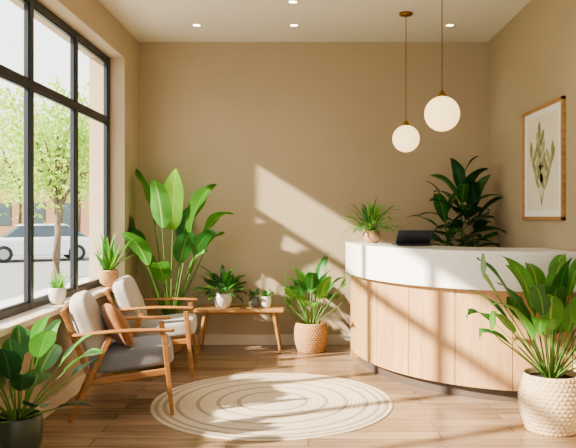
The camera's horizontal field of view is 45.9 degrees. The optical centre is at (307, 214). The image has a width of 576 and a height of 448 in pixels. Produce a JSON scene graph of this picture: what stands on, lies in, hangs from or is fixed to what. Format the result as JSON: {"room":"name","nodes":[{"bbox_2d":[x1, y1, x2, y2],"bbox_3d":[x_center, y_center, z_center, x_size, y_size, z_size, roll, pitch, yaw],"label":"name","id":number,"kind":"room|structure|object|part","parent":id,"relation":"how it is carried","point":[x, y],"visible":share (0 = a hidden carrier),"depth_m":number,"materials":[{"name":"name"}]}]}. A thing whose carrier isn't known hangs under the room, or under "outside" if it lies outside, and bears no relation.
{"room":"reception area","nodes":[
{"label":"reception area","id":0,"kind":"room"},
{"bbox_2d":[0,279,138,412],"bbox_3d":[-1.958,1.020,2.890,0.345,0.700,8.580,0,0,0],"label":"wall","id":1,"kind":"structure","parent":0,"point":[63,338],"depth_m":4.87,"materials":[{"name":"paint"}]},
{"bbox_2d":[0,0,109,319],"bbox_3d":[-1.950,-0.430,3.400,0.050,2.200,6.440,0,0,0],"label":"window","id":2,"kind":"structure","parent":1,"relation":"in","point":[37,4],"depth_m":5.32,"materials":[{"name":"black metal"}]},
{"bbox_3d":[-1.950,-0.877,4.290,0.026,0.014,0.860,0,0,0],"label":"sash","id":3,"kind":"part","parent":2,"relation":"part of","materials":[{"name":"black metal"}]},
{"bbox_3d":[-1.950,0.603,4.290,0.026,0.014,0.860,0,0,0],"label":"sash","id":4,"kind":"part","parent":2,"relation":"part of","materials":[{"name":"black metal"}]},
{"bbox_3d":[-1.950,-0.943,4.290,0.026,0.014,0.860,0,0,0],"label":"sash","id":5,"kind":"part","parent":2,"relation":"part of","materials":[{"name":"black metal"}]},
{"bbox_3d":[-1.950,-0.137,4.713,0.026,1.494,0.014,0,0,0],"label":"sash","id":6,"kind":"part","parent":2,"relation":"part of","materials":[{"name":"black metal"}]},
{"bbox_3d":[-1.950,-1.203,4.713,0.026,0.534,0.014,0,0,0],"label":"sash","id":7,"kind":"part","parent":2,"relation":"part of","materials":[{"name":"grey metal"}]},
{"bbox_3d":[-1.950,-0.430,4.750,0.050,2.200,0.060,0,0,0],"label":"mullion","id":8,"kind":"part","parent":2,"relation":"part of","materials":[{"name":"black metal"}]},
{"bbox_3d":[-1.950,0.640,3.400,0.044,0.060,6.440,0,0,0],"label":"bottom rail","id":9,"kind":"part","parent":2,"relation":"part of","materials":[{"name":"black metal"}]},
{"bbox_3d":[-1.950,-1.463,5.210,0.026,0.014,0.860,0,0,0],"label":"sash","id":10,"kind":"part","parent":2,"relation":"part of","materials":[{"name":"black metal"}]},
{"bbox_3d":[-1.950,-0.877,5.210,0.026,0.014,0.860,0,0,0],"label":"sash","id":11,"kind":"part","parent":2,"relation":"part of","materials":[{"name":"black metal"}]},
{"bbox_3d":[-1.950,0.603,5.210,0.026,0.014,0.860,0,0,0],"label":"sash","id":12,"kind":"part","parent":2,"relation":"part of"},
{"bbox_3d":[-1.950,-0.943,5.210,0.026,0.014,0.860,0,0,0],"label":"sash","id":13,"kind":"part","parent":2,"relation":"part of","materials":[{"name":"black metal"}]},
{"bbox_3d":[-1.950,-0.137,5.633,0.026,1.494,0.014,0,0,0],"label":"sash","id":14,"kind":"part","parent":2,"relation":"part of","materials":[{"name":"black metal"}]},
{"bbox_3d":[-1.950,-1.203,5.633,0.026,0.534,0.014,0,0,0],"label":"sash","id":15,"kind":"part","parent":2,"relation":"part of","materials":[{"name":"grey metal"}]},
{"bbox_3d":[-1.950,-0.430,5.670,0.050,2.200,0.060,0,0,0],"label":"mullion","id":16,"kind":"part","parent":2,"relation":"part of","materials":[{"name":"black metal"}]},
{"bbox_3d":[-1.950,0.603,6.130,0.026,0.014,0.860,0,0,0],"label":"sash","id":17,"kind":"part","parent":2,"relation":"part of","materials":[{"name":"black metal"}]},
{"bbox_3d":[-1.950,-1.463,6.130,0.026,0.014,0.860,0,0,0],"label":"sash","id":18,"kind":"part","parent":2,"relation":"part of","materials":[{"name":"black metal"}]},
{"bbox_3d":[-1.950,-0.877,6.130,0.026,0.014,0.860,0,0,0],"label":"sash","id":19,"kind":"part","parent":2,"relation":"part of","materials":[{"name":"black metal"}]},
{"bbox_3d":[-1.950,-0.943,6.130,0.026,0.014,0.860,0,0,0],"label":"sash","id":20,"kind":"part","parent":2,"relation":"part of","materials":[{"name":"black metal"}]},
{"bbox_3d":[-1.950,-0.137,6.553,0.026,1.494,0.014,0,0,0],"label":"sash","id":21,"kind":"part","parent":2,"relation":"part of","materials":[{"name":"black metal"}]},
{"bbox_3d":[-1.950,-1.203,6.553,0.026,0.534,0.014,0,0,0],"label":"sash","id":22,"kind":"part","parent":2,"relation":"part of","materials":[{"name":"grey metal"}]},
{"bbox_3d":[-1.950,-0.430,6.590,0.050,2.200,0.060,0,0,0],"label":"mullion","id":23,"kind":"part","parent":2,"relation":"part of","materials":[{"name":"black metal"}]},
{"bbox_2d":[0,286,112,336],"bbox_3d":[-1.958,0.679,3.400,0.405,0.042,6.440,0,0,0],"label":"trim","id":24,"kind":"structure","parent":1,"relation":"attached to","point":[27,318],"depth_m":4.50,"materials":[{"name":"paint"}]},
{"bbox_2d":[48,271,70,304],"bbox_3d":[-1.821,0.528,5.005,0.185,0.258,0.272,0,0,6],"label":"potted grass","id":25,"kind":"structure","parent":24,"relation":"on","point":[57,292],"depth_m":4.98,"materials":[{"name":"white ceramic"}]},
{"bbox_2d":[48,287,65,304],"bbox_3d":[-1.850,0.596,5.020,0.124,0.123,0.124,0,0,0],"label":"pot","id":26,"kind":"object","parent":25,"relation":"attached to","point":[57,295],"depth_m":4.97,"materials":[{"name":"white ceramic"}]},
{"bbox_2d":[94,231,138,286],"bbox_3d":[-1.745,0.392,6.264,0.362,0.530,0.598,0,0,-6],"label":"yucca","id":27,"kind":"object","parent":24,"relation":"on","point":[107,275],"visible":0.91,"depth_m":6.19,"materials":[{"name":"plant"}]},
{"bbox_2d":[98,269,118,286],"bbox_3d":[-1.835,0.580,6.260,0.180,0.154,0.180,0,0,0],"label":"pot","id":28,"kind":"object","parent":27,"relation":"on","point":[107,277],"depth_m":6.19,"materials":[{"name":"beige wicker"}]},
{"bbox_2d":[35,373,102,419],"bbox_3d":[-1.777,1.315,2.982,0.016,0.110,8.364,0,0,0],"label":"baseboard","id":29,"kind":"structure","parent":1,"relation":"attached to","point":[62,396],"depth_m":4.92,"materials":[{"name":"paint"}]},
{"bbox_2d":[9,0,138,69],"bbox_3d":[-1.958,-1.679,2.890,0.345,0.297,8.580,0,0,0],"label":"wall","id":30,"kind":"structure","parent":0,"point":[90,19],"depth_m":5.82,"materials":[{"name":"paint"}]},
{"bbox_2d":[89,58,138,280],"bbox_3d":[-1.958,-0.430,6.900,0.345,2.200,0.560,0,0,0],"label":"pier","id":31,"kind":"object","parent":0,"point":[124,76],"visible":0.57,"depth_m":6.62,"materials":[{"name":"paint"}]},
{"bbox_2d":[0,66,107,122],"bbox_3d":[-1.950,-0.910,3.400,0.044,0.052,6.440,0,0,0],"label":"transom","id":32,"kind":"object","parent":31,"relation":"attached to","point":[5,72],"visible":0.8,"depth_m":5.07,"materials":[{"name":"black metal"}]},
{"bbox_2d":[40,345,575,447],"bbox_3d":[-0.015,1.430,2.990,4.230,0.120,8.780,0,0,0],"label":"floor","id":33,"kind":"structure","parent":0,"point":[120,416],"depth_m":4.60,"materials":[{"name":"brown wood"}]},
{"bbox_2d":[0,315,102,447],"bbox_3d":[-1.432,0.964,3.729,0.645,0.812,1.106,0,0,0],"label":"potted plant","id":34,"kind":"object","parent":33,"relation":"on","point":[19,428],"visible":1,"depth_m":3.74,"materials":[{"name":"green plant"}]},
{"bbox_2d":[0,409,43,447],"bbox_3d":[-1.620,1.244,3.800,0.267,0.253,0.267,0,0,0],"label":"pot","id":35,"kind":"object","parent":34,"relation":"on","point":[19,431],"depth_m":3.71,"materials":[{"name":"black ceramic"}]},
{"bbox_2d":[60,290,174,422],"bbox_3d":[-1.339,0.956,4.834,0.744,0.835,0.643,0,0,-14],"label":"armchair","id":36,"kind":"object","parent":33,"relation":"on","point":[126,352],"visible":0.95,"depth_m":4.59,"materials":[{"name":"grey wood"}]},
{"bbox_3d":[-1.689,0.650,4.747,0.022,0.045,0.520,0,0,-14],"label":"rail","id":37,"kind":"part","parent":36,"relation":"part of","materials":[{"name":"brown wood"}]},
{"bbox_3d":[-1.538,0.875,4.527,0.209,0.497,0.026,0,0,-14],"label":"post","id":38,"kind":"part","parent":36,"relation":"part of","materials":[{"name":"brown wood"}]},
{"bbox_2d":[69,290,108,358],"bbox_3d":[-1.533,0.770,4.786,0.192,0.470,0.530,-21,5,-13],"label":"cushion","id":39,"kind":"object","parent":36,"relation":"on","point":[86,315],"depth_m":4.55,"materials":[{"name":"fabric"}]},
{"bbox_3d":[-1.442,1.091,4.509,0.282,0.565,0.030,0,0,-14],"label":"leg","id":40,"kind":"part","parent":36,"relation":"part of","materials":[{"name":"brown wood"}]},
{"bbox_3d":[-1.583,1.091,5.072,0.282,0.565,0.030,0,0,-14],"label":"leg","id":41,"kind":"part","parent":36,"relation":"part of","materials":[{"name":"brown wood"}]},
{"bbox_2d":[101,303,132,346],"bbox_3d":[-1.335,0.770,4.753,0.141,0.340,0.360,-30,7,-24],"label":"throw pillow","id":42,"kind":"object","parent":36,"relation":"on","point":[112,318],"depth_m":4.63,"materials":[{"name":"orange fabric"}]},
{"bbox_3d":[-1.235,0.787,4.561,0.674,0.045,0.063,0,0,-14],"label":"armrest","id":43,"kind":"part","parent":36,"relation":"part of","materials":[{"name":"brown wood"}]},
{"bbox_3d":[-1.218,1.090,4.574,0.543,0.094,0.028,0,0,-14],"label":"rail","id":44,"kind":"part","parent":36,"relation":"part of","materials":[{"name":"brown wood"}]},
{"bbox_2d":[88,335,173,372],"bbox_3d":[-1.257,0.985,4.854,0.570,0.173,0.530,-5,1,-14],"label":"seat cushion","id":45,"kind":"object","parent":36,"relation":"on","point":[145,351],"depth_m":4.62,"materials":[{"name":"grey fabric"}]},
{"bbox_3d":[-1.375,0.787,5.124,0.674,0.045,0.063,0,0,-14],"label":"armrest","id":46,"kind":"part","parent":36,"relation":"part of","materials":[{"name":"brown wood"}]},
{"bbox_3d":[-1.096,1.090,5.194,0.087,0.562,0.030,0,0,-14],"label":"leg","id":47,"kind":"part","parent":36,"relation":"part of","materials":[{"name":"brown wood"}]},
{"bbox_3d":[-0.955,1.090,4.631,0.087,0.562,0.030,0,0,-14],"label":"leg","id":48,"kind":"part","parent":36,"relation":"part of","materials":[{"name":"brown wood"}]},
{"bbox_2d":[105,275,197,376],"bbox_3d":[-1.360,0.956,5.997,0.744,0.835,0.643,0,0,-6],"label":"armchair","id":49,"kind":"object","parent":33,"relation":"on","point":[129,299],"visible":0.77,"depth_m":5.75,"materials":[{"name":"beige fabric"}]},
{"bbox_3d":[-1.718,0.650,5.960,0.022,0.045,0.520,0,0,-6],"label":"rail","id":50,"kind":"part","parent":49,"relation":"part of","materials":[{"name":"brown wood"}]},
{"bbox_3d":[-1.600,0.875,5.721,0.209,0.497,0.026,0,0,-6],"label":"post","id":51,"kind":"part","parent":49,"relation":"part of","materials":[{"name":"brown wood"}]},
{"bbox_3d":[-1.507,1.091,5.690,0.282,0.565,0.030,0,0,-6],"label":"leg","id":52,"kind":"part","parent":49,"relation":"part of","materials":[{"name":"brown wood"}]},
{"bbox_2d":[113,275,146,328],"bbox_3d":[-1.559,0.770,5.976,0.192,0.470,0.530,-20,2,-6],"label":"cushion","id":53,"kind":"object","parent":49,"relation":"on","point":[126,292],"depth_m":5.74,"materials":[{"name":"fabric"}]},
{"bbox_3d":[-1.568,1.091,6.267,0.282,0.565,0.030,0,0,-6],"label":"leg","id":54,"kind":"part","parent":49,"relation":"part of","materials":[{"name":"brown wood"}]},
{"bbox_3d":[-1.295,0.787,5.713,0.674,0.045,0.063,0,0,-6],"label":"armrest","id":55,"kind":"part","parent":49,"relation":"part of","materials":[{"name":"brown wood"}]},
{"bbox_2d":[131,313,196,337],"bbox_3d":[-1.275,0.985,6.006,0.570,0.173,0.530,-5,1,-6],"label":"seat cushion","id":56,"kind":"object","parent":49,"relation":"on","point":[176,322],"depth_m":5.77,"materials":[{"name":"fabric"}]},
{"bbox_3d":[-1.355,0.787,6.290,0.674,0.045,0.063,0,0,-6],"label":"armrest","id":57,"kind":"part","parent":49,"relation":"part of","materials":[{"name":"brown wood"}]},
{"bbox_3d":[-1.276,1.090,5.723,0.543,0.094,0.028,0,0,-6],"label":"rail","id":58,"kind":"part","parent":49,"relation":"part of","materials":[{"name":"brown wood"}]},
{"bbox_3d":[-1.008,1.090,5.743,0.087,0.562,0.030,0,0,-6],"label":"leg","id":59,"kind":"part","parent":49,"relation":"part of","materials":[{"name":"brown wood"}]},
{"bbox_3d":[-1.069,1.090,6.320,0.087,0.562,0.030,0,0,-6],"label":"leg","id":60,"kind":"part","parent":49,"relation":"part of","materials":[{"name":"brown wood"}]},
{"bbox_2d":[122,166,232,352],"bbox_3d":[-1.257,0.449,6.704,1.016,1.843,0.916,0,0,0],"label":"potted plant","id":61,"kind":"object","parent":33,"relation":"on","point":[166,201],"visible":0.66,"depth_m":6.67,"materials":[{"name":"green plant"}]},
{"bbox_2d":[171,336,185,352],"bbox_3d":[-1.380,1.198,6.820,0.347,0.343,0.347,0,0,0],"label":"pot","id":62,"kind":"object","parent":61,"relation":"on","point":[176,348],"depth_m":6.72,"materials":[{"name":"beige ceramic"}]},
{"bbox_2d":[194,305,284,352],"bbox_3d":[-0.685,1.153,6.880,0.890,0.436,0.340,0,0,0],"label":"wooden bench","id":63,"kind":"object","parent":33,"relation":"on","point":[206,310],"visible":0.96,"depth_m":6.74,"materials":[{"name":"brown wood"}]},
{"bbox_3d":[-1.058,1.167,6.753,0.100,0.408,0.035,0,0,-11],"label":"leg","id":64,"kind":"part","parent":63,"relation":"part of","materials":[{"name":"brown wood"}]},
{"bbox_3d":[-1.058,1.167,7.007,0.100,0.408,0.035,0,0,11],"label":"leg","id":65,"kind":"part","parent":63,"relation":"part of","materials":[{"name":"brown wood"}]},
{"bbox_2d":[193,265,246,307],"bbox_3d":[-0.880,0.724,6.850,0.521,0.420,0.622,0,0,0],"label":"potted fern","id":66,"kind":"object","parent":63,"relation":"on","point":[223,299],"visible":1,"depth_m":6.83,"materials":[{"name":"green plant"}]},
{"bbox_2d":[214,292,231,307],"bbox_3d":[-0.860,0.863,6.880,0.181,0.143,0.181,0,0,0],"label":"pot","id":67,"kind":"object","parent":66,"relation":"attached to","point":[224,299],"depth_m":6.81,"materials":[{"name":"white ceramic"}]},
{"bbox_2d":[249,288,259,307],"bbox_3d":[-0.545,0.838,6.897,0.116,0.192,0.258,0,0,0],"label":"potted plant","id":68,"kind":"object","parent":63,"relation":"on","point":[254,300],"visible":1,"depth_m":6.86,"materials":[{"name":"green plant"}]},
{"bbox_3d":[-0.545,0.882,6.900,0.111,0.103,0.111,0,0,0],"label":"pot","id":69,"kind":"part","parent":68,"relation":"part of","materials":[{"name":"grey ceramic"}]},
{"bbox_2d":[261,289,272,307],"bbox_3d":[-0.403,0.835,6.855,0.148,0.198,0.162,0,0,0],"label":"potted plant","id":70,"kind":"object","parent":63,"relation":"on","point":[266,298],"visible":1,"depth_m":6.83,"materials":[{"name":"green plant"}]},
{"bbox_3d":[-0.420,0.875,6.860,0.101,0.118,0.101,0,0,0],"label":"pot","id":71,"kind":"part","parent":70,"relation":"part of","materials":[{"name":"white ceramic"}]},
{"bbox_3d":[-0.312,1.167,6.753,0.100,0.408,0.035,0,0,11],"label":"leg","id":72,"kind":"part","parent":63,"relation":"part of","materials":[{"name":"brown wood"}]},
{"bbox_3d":[-0.312,1.167,7.007,0.100,0.408,0.035,0,0,-11],"label":"leg","id":73,"kind":"part","parent":63,"relation":"part of","materials":[{"name":"brown wood"}]},
{"bbox_2d":[150,373,392,440],"bbox_3d":[-0.260,1.366,5.000,1.760,0.006,1.760,0,0,21],"label":"round jute rug","id":74,"kind":"object","parent":33,"relation":"on","point":[257,406],"visible":0.99,"depth_m":4.82,"materials":[{"name":"beige wicker"}]},
{"bbox_2d":[284,253,345,353],"bbox_3d":[0.070,0.876,6.609,0.610,0.987,1.100,0,0,0],"label":"potted dieffenbachia","id":75,"kind":"object","parent":33,"relation":"on","point":[310,336],"visible":1,"depth_m":6.71,"materials":[{"name":"plant"}]},
{"bbox_2d":[294,320,327,353],"bbox_3d":[0.030,1.223,6.840,0.348,0.294,0.348,0,0,0],"label":"basket","id":76,"kind":"object","parent":75,"relation":"on","point":[310,337],"depth_m":6.71,"materials":[{"name":"beige wicker"}]},
{"bbox_2d":[407,155,505,246],"bbox_3d":[1.399,0.393,6.662,0.959,1.955,0.982,0,0,0],"label":"rubber plant","id":77,"kind":"object","parent":33,"relation":"on","point":[468,191],"visible":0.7,"depth_m":6.59,"materials":[{"name":"green plant"}]},
{"bbox_2d":[345,242,575,401],"bbox_3d":[1.127,0.815,5.675,1.019,1.110,2.322,0,0,-40],"label":"reception desk","id":78,"kind":"object","parent":33,"relation":"on","point":[410,305],"visible":0.89,"depth_m":5.17,"materials":[{"name":"brown wood"}]},
{"bbox_3d":[0.436,0.895,6.342,0.032,0.750,0.416,0,0,-6],"label":"oak panel","id":79,"kind":"part","parent":78,"relation":"part of","materials":[{"name":"beige wood"}]},
{"bbox_3d":[0.652,0.838,6.565,0.475,1.065,0.030,0,0,0],"label":"panel","id":80,"kind":"part","parent":78,"relation":"part of","materials":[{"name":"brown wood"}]},
{"bbox_3d":[0.521,0.895,5.934,0.033,0.750,0.415,0,0,-18],"label":"oak panel","id":81,"kind":"part","parent":78,"relation":"part of","materials":[{"name":"beige wood"}]},
{"bbox_2d":[341,197,402,242],"bbox_3d":[0.586,0.040,6.276,0.583,0.438,0.654,0,0,30],"label":"spider plant","id":82,"kind":"object","parent":78,"relation":"on","point":[371,234],"visible":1,"depth_m":6.22,"materials":[{"name":"green plant"}]},
{"bbox_3d":[0.585,0.200,6.280,0.170,0.118,0.170,0,0,0],"label":"pot","id":83,"kind":"part","parent":82,"relation":"part of","materials":[{"name":"beige ceramic"}]},
{"bbox_3d":[0.691,0.895,5.554,0.034,0.750,0.415,0,0,-31],"label":"oak panel","id":84,"kind":"part","parent":78,"relation":"part of","materials":[{"name":"beige wood"}]},
{"bbox_2d":[392,230,432,245],"bbox_3d":[0.882,0.193,5.762,0.300,0.133,0.236,0,0,-7],"label":"laptop","id":85,"kind":"object","parent":78,"relation":"on","point":[404,237],"visible":1,"depth_m":5.69,"materials":[{"name":"black plastic"}]},
{"bbox_3d":[0.948,0.895,5.229,0.415,0.750,0.037,0,0,44],"label":"oak panel","id":86,"kind":"part","parent":78,"relation":"part of","materials":[{"name":"beige wood"}]},
{"bbox_2d":[345,242,575,257],"bbox_3d":[1.086,0.282,5.639,0.913,0.045,2.323,0,0,-41],"label":"countertop","id":87,"kind":"structure","parent":78,"relation":"on","point":[387,247],"depth_m":5.12,"materials":[{"name":"white stone"}]},
{"bbox_3d":[1.288,0.895,4.995,0.414,0.750,0.040,0,0,25],"label":"oak panel","id":88,"kind":"part","parent":78,"relation":"part of","materials":[{"name":"beige wood"}]},
{"bbox_3d":[1.686,0.895,4.890,0.415,0.750,0.037,0,0,5],"label":"oak panel","id":89,"kind":"part","parent":78,"relation":"part of","materials":[{"name":"beige wood"}]},
{"bbox_2d":[466,253,575,436],"bbox_3d":[1.485,0.795,4.179,0.770,1.150,1.143,0,0,0],"label":"potted plant","id":90,"kind":"object","parent":33,"relation":"on","point":[546,395],"visible":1,"depth_m":4.22,"materials":[{"name":"plant"}]},
{"bbox_2d":[518,367,575,436],"bbox_3d":[1.550,1.188,4.340,0.406,0.364,0.406,0,0,0],"label":"pot","id":91,"kind":"object","parent":90,"relation":"on","point":[546,399],"depth_m":4.19,"materials":[{"name":"beige ceramic"}]},
{"bbox_2d":[139,42,487,333],"bbox_3d":[-0.015,-0.229,7.280,4.230,3.197,0.200,0,0,0],"label":"wall","id":92,"kind":"structure","parent":0,"point":[290,135],"depth_m":7.18,"materials":[{"name":"paint"}]},
{"bbox_2d":[185,334,350,344],"bbox_3d":[0.058,1.315,7.172,3.685,0.110,0.016,0,0,0],"label":"baseboard","id":93,"kind":"structure","parent":92,"relation":"attached to","point":[210,339],"depth_m":7.16,"materials":[{"name":"paint"}]},
{"bbox_2d":[98,0,530,41],"bbox_3d":[-0.015,-1.927,2.990,4.230,0.200,8.780,0,0,0],"label":"ceiling","id":94,"kind":"structure","parent":0,"point":[146,20],"depth_m":6.32,"materials":[{"name":"paint"}]},
{"bbox_2d":[191,23,202,26],"bbox_3d":[-1.070,-1.824,6.540,0.112,0.006,0.112,0,0,0],"label":"recessed light","id":95,"kind":"object","parent":94,"relation":"in","point":[194,24],"visible":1,"depth_m":6.54,"materials":[{"name":"white metal"}]},
{"bbox_2d":[286,0,298,3],"bbox_3d":[-0.130,-1.824,5.820,0.112,0.006,0.112,0,0,0],"label":"recessed light","id":96,"kind":"object","parent":94,"relation":"in","point":[287,1],"visible":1,"depth_m":5.81,"materials":[{"name":"white metal"}]},
{"bbox_2d":[288,23,299,26],"bbox_3d":[-0.135,-1.824,6.540,0.112,0.006,0.112,0,0,0],"label":"recessed light","id":97,"kind":"object","parent":94,"relation":"in","point":[292,24],"visible":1,"depth_m":6.54,"materials":[{"name":"white metal"}]},
{"bbox_2d":[392,11,419,151],"bbox_3d":[0.886,-1.197,6.150,0.244,1.258,0.244,0,0,0],"label":"pendant lamp","id":98,"kind":"object","parent":94,"relation":"hanging from","point":[405,138],"visible":1,"depth_m":6.07,"materials":[{"name":"white"}]},
{"bbox_3d":[0.886,-0.690,6.150,0.244,0.244,0.244,0,0,0],"label":"globe","id":99,"kind":"part","parent":98,"relation":"part of","materials":[{"name":"white glass"}]},
{"bbox_2d":[424,0,459,131],"bbox_3d":[1.047,-1.240,5.310,0.274,1.173,0.274,0,0,0],"label":"pendant lamp","id":100,"kind":"object","parent":94,"relation":"hanging from","point":[442,113],"visible":1,"depth_m":5.22,"materials":[{"name":"white glass"}]},
{"bbox_3d":[1.047,-0.790,5.310,0.274,0.274,0.274,0,0,0],"label":"globe","id":101,"kind":"part","parent":100,"relation":"part of","materials":[{"name":"white glass"}]},
{"bbox_3d":[1.047,-1.387,5.310,0.007,0.840,0.007,0,0,0],"label":"cord","id":102,"kind":"part","parent":100,"relation":"part of","materials":[{"name":"gold metal"}]},
{"bbox_2d":[444,23,455,26],"bbox_3d":[1.365,-1.824,6.540,0.112,0.006,0.112,0,0,0],"label":"recessed light","id":103,"kind":"object","parent":94,"relation":"in","point":[449,24],"visible":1,"depth_m":6.54,"materials":[{"name":"white metal"}]},
{"bbox_2d":[488,0,575,371],"bbox_3d":[2.000,-0.229,2.890,0.200,3.197,8.580,0,0,0],"label":"wall","id":104,"kind":"structure","parent":0,"point":[532,58],"depth_m":5.91,"materials":[{"name":"paint"}]},
{"bbox_2d":[522,96,565,219],"bbox_3d":[1.885,-0.420,5.475,0.030,0.920,0.930,0,0,0],"label":"framed botanical print","id":105,"kind":"object","parent":104,"relation":"attached to","point":[544,126],"visible":1,"depth_m":5.41,"materials":[{"name":"beige paper"}]},
{"bbox_3d":[1.885,-0.420,5.926,0.030,0.920,0.027,0,0,0],"label":"frame","id":106,"kind":"part","parent":105,"relation":"part of","materials":[{"name":"brown wood"}]},
{"bbox_3d":[1.885,-0.867,5.475,0.030,0.027,0.930,0,0,0],"label":"frame","id":107,"kind":"part","parent":105,"relation":"part of","materials":[{"name":"brown wood"}]},
{"bbox_3d":[1.885,0.026,5.475,0.030,0.027,0.930,0,0,0],"label":"frame","id":108,"kind":"part","parent":105,"relation":"part of","materials":[{"name":"brown wood"}]},
{"bbox_3d":[1.885,-0.420,5.024,0.030,0.920,0.027,0,0,0],"label":"frame","id":109,"kind":"part","parent":105,"relation":"part of","materials":[{"name":"brown wood"}]},
{"label":"outside","id":110,"kind":"structure","parent":0,"visible":0},
{"bbox_2d":[0,277,88,307],"bbox_3d":[-4.325,1.873,20.000,4.350,0.095,80.000,0,0,0],"label":"sidewalk","id":111,"kind":"structure","parent":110,"point":[15,300],"depth_m":15.23,"materials":[{"name":"white concrete"}]},
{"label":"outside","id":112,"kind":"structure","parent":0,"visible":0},
{"bbox_2d":[0,254,88,300],"bbox_3d":[-10.250,1.880,20.000,7.500,0.080,80.000,0,0,0],"label":"street","id":113,"kind":"structure","parent":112,"point":[11,272],"depth_m":21.76,"materials":[{"name":"concrete"}]},
{"bbox_2d":[0,71,88,276],"bbox_3d":[-7.215,-1.158,20.108,4.661,5.936,4.451,0,0,43],"label":"street tree","id":114,"kind":"object","parent":113,"relation":"on","point":[56,189],"visible":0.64,"depth_m":19.47,"materials":[{"name":"green plant"}]},
{"bbox_2d":[0,223,88,262],"bbox_3d":[-10.911,1.095,27.494,4.376,1.490,1.880,0,0,-28],"label":"parked car","id":115,"kind":"object","parent":113,"relation":"on","point":[12,241],"visible":0.74,"depth_m":26.80,"materials":[{"name":"paint"}]},
{"bbox_2d":[2,92,88,231],"bbox_3d":[-12.352,-2.794,37.164,7.583,9.208,7.905,0,0,39],"label":"street tree","id":116,"kind":"object","parent":113,"relation":"on","point":[79,169],"visible":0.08,"depth_m":36.91,"materials":[{"name":"green plant"}]},
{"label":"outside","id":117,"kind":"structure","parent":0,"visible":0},
{"bbox_3d":[-37.000,1.873,20.000,46.000,0.095,80.000,0,0,0],"label":"lawn","id":118,"kind":"structure","parent":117,"visible":0},
{"bbox_2d":[0,94,21,205],"bbox_3d":[-14.218,-2.137,27.183,6.201,7.894,6.398,0,0,-41],"label":"street tree","id":119,"kind":"object","parent":118,"relation":"on","point":[7,116],"visible":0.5,"depth_m":27.82,"materials":[{"name":"green plant"}]},
{"bbox_2d":[0,91,23,198],"bbox_3d":[-18.612,-2.717,35.784,6.972,9.053,9.295,0,0,-23],"label":"street tree","id":120,"kind":"object","parent":118,"relation":"on","point":[3,91],"visible":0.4,"depth_m":37.06,"materials":[{"name":"green plant"}]},
{"bbox_2d":[0,111,81,223],"bbox_3d":[-19.651,-2.902,45.895,8.470,9.424,8.177,0,0,-43],"label":"street tree","id":121,"kind":"object","parent":118,"relation":"on","point":[3,151],"visible":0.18,"depth_m":45.73,"materials":[{"name":"green plant"}]},
{"bbox_2d":[0,159,88,236],"bbox_3d":[-23.000,-1.430,57.000,18.000,6.500,6.000,0,0,0],"label":"facade","id":122,"kind":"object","parent":118,"relation":"on","point":[49,214],"visible":0.02,"depth_m":54.00,"materials":[{"name":"beige brick"}]},
{"bbox_2d":[0,167,9,188],"bbox_3d":[-24.350,-2.980,53.985,1.500,1.800,0.070,0,0,0],"label":"window pane","id":123,"kind":"structure","parent":122,"relation":"attached to","point":[2,167],"depth_m":53.95,"materials":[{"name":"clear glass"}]},
{"bbox_2d":[0,203,10,224],"bbox_3d":[-24.350,-0.080,53.985,1.500,1.800,0.070,0,0,0],"label":"window pane","id":124,"kind":"structure","parent":122,"relation":"attached to","point":[4,219],"depth_m":53.95,"materials":[{"name":"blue glass"}]},
{"bbox_2d":[0,153,69,158],"bbox_3d":[-23.000,-4.680,56.850,18.400,0.400,6.300,0,0,0],"label":"crown molding","id":125,"kind":"structure","parent":122,"relation":"attached to","point":[0,153],"depth_m":53.70,"materials":[{"name":"paint"}]},
{"bbox_2d":[34,203,44,223],"bbox_3d":[-21.650,-0.080,53.985,1.500,1.800,0.070,0,0,0],"label":"window pane","id":126,"kind":"structure","parent":122,"relation":"attached to","point":[41,211],"depth_m":53.95,"materials":[{"name":"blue glass"}]},
{"bbox_2d":[63,203,69,224],"bbox_3d":[-18.950,-0.080,53.985,1.500,1.800,0.070,0,0,0],"label":"window pane","id":127,"kind":"structure","parent":122,"relation":"attached to","point":[66,209],"depth_m":53.95,"materials":[{"name":"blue glass"}]},
{"bbox_2d":[0,98,88,223],"bbox_3d":[-16.318,-2.683,43.895,7.712,8.985,8.215,0,0,35],"label":"street tree","id":128,"kind":"object","parent":118,"relation":"on","point":[61,212],"visible":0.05,"depth_m":43.68,"materials":[{"name":"green plant"}]}
]}

